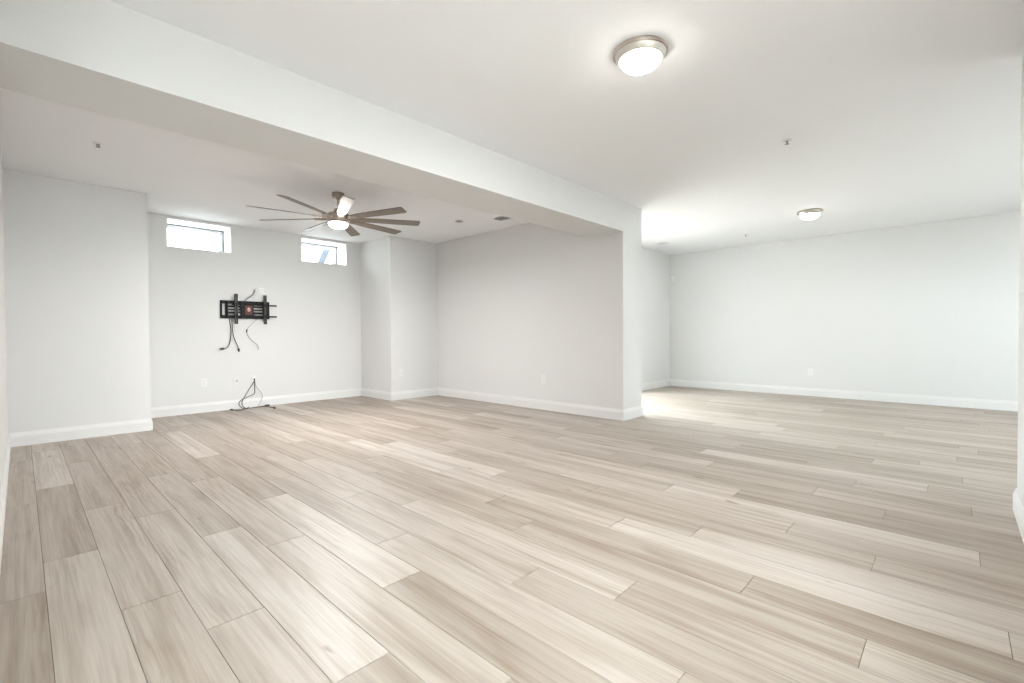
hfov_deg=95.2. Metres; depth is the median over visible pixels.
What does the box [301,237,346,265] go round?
window
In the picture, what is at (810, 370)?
wall outlet
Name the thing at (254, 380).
cable
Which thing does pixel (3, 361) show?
wall
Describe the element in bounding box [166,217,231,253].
window
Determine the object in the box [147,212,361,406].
wall
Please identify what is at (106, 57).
ceiling beam
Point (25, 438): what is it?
baseboard
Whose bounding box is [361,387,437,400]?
baseboard
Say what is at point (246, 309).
tv wall mount
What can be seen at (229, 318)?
hanging cable
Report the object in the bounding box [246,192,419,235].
ceiling fan
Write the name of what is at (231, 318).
hanging cable
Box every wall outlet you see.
[201,378,206,386]
[541,375,544,382]
[808,368,812,374]
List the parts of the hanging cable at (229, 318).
cord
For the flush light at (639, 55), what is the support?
attached to the ceiling
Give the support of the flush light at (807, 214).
attached to the ceiling
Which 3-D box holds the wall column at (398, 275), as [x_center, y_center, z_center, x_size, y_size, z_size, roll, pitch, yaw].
[-2.058,-0.394,8.670,1.570,2.690,1.418,1,1,44]
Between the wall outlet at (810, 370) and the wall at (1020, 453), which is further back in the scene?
the wall outlet at (810, 370)
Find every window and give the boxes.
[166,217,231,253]
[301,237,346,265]
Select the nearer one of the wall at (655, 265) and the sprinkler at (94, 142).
the sprinkler at (94, 142)
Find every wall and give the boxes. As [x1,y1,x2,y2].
[0,150,7,494]
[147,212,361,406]
[437,202,641,409]
[642,248,669,382]
[670,211,1019,400]
[1017,50,1023,503]
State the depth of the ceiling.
3.41 m
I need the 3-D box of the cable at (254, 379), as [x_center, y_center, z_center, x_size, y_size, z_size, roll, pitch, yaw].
[-3.734,0.770,6.919,0.538,0.431,0.221,0,1,-3]
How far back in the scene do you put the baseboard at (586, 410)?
6.54 m
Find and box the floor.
[0,386,1023,682]
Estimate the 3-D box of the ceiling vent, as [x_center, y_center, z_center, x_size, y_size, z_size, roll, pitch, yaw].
[-0.106,-1.707,6.466,0.320,0.018,0.190,1,1,44]
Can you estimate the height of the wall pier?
2.690 m
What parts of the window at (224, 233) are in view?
sash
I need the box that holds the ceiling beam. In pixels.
[0,0,622,237]
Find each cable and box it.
[220,318,231,349]
[231,318,239,351]
[238,379,275,408]
[242,380,269,407]
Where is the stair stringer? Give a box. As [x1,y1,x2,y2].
[318,249,329,262]
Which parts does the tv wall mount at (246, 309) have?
hinge post, wall frame, fold arm, carriage rail, carriage rail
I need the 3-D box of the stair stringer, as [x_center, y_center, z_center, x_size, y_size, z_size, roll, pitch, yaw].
[-4.016,-1.585,9.770,0.060,0.900,0.517,1,1,44]
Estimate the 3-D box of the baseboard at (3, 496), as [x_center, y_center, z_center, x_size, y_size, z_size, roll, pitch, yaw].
[-2.988,0.978,2.631,5.375,0.137,0.176,1,1,44]
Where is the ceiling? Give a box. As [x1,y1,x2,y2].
[0,0,1023,254]
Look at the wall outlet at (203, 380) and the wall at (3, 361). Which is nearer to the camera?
the wall at (3, 361)
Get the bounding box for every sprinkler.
[92,141,103,147]
[782,138,791,144]
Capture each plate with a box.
[233,377,238,384]
[258,288,263,300]
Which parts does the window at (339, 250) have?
sash, frame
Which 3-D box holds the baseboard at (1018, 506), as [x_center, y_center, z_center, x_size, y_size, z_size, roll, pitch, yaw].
[2.909,0.976,0.709,2.744,0.137,3.205,1,1,44]
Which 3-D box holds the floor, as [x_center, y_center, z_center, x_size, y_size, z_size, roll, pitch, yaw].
[0.916,1.059,4.461,11.000,0.120,11.000,1,1,44]
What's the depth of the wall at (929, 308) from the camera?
7.43 m
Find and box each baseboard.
[0,433,10,571]
[9,418,152,446]
[151,388,360,417]
[361,387,437,400]
[438,387,643,420]
[642,379,669,390]
[670,379,1017,411]
[1013,488,1023,542]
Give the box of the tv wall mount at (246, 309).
[220,294,276,323]
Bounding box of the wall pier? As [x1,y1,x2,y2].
[2,169,150,432]
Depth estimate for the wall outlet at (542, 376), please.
6.63 m
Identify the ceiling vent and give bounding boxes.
[491,216,510,220]
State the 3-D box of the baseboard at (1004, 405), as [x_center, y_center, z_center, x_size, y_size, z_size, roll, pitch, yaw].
[5.891,0.865,7.145,7.283,0.137,0.016,1,1,44]
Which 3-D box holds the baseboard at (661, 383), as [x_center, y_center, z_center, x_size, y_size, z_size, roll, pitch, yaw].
[2.696,0.853,9.057,0.016,0.137,1.642,1,1,44]
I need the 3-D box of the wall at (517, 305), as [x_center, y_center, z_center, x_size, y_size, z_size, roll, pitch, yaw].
[0.182,-0.383,7.195,3.711,2.690,0.472,1,1,44]
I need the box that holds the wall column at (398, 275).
[360,236,437,391]
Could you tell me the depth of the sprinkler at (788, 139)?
3.91 m
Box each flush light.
[613,35,667,74]
[797,208,823,219]
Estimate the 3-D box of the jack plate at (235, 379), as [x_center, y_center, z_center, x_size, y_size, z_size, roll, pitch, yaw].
[-4.042,0.579,6.845,0.013,0.117,0.072,1,1,44]
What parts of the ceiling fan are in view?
blade, blade, blade, blade, blade arm, blade arm, lamp glass, blade, blade arm, blade, blade arm, blade, blade, blade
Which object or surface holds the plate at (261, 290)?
attached to the wall at (313, 343)
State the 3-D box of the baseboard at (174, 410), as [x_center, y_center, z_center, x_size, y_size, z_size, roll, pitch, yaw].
[-3.751,0.914,7.153,0.016,0.137,3.150,1,1,44]
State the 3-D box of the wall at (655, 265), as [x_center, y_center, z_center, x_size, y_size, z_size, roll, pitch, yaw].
[1.990,-0.411,8.457,0.200,2.690,3.848,1,1,44]

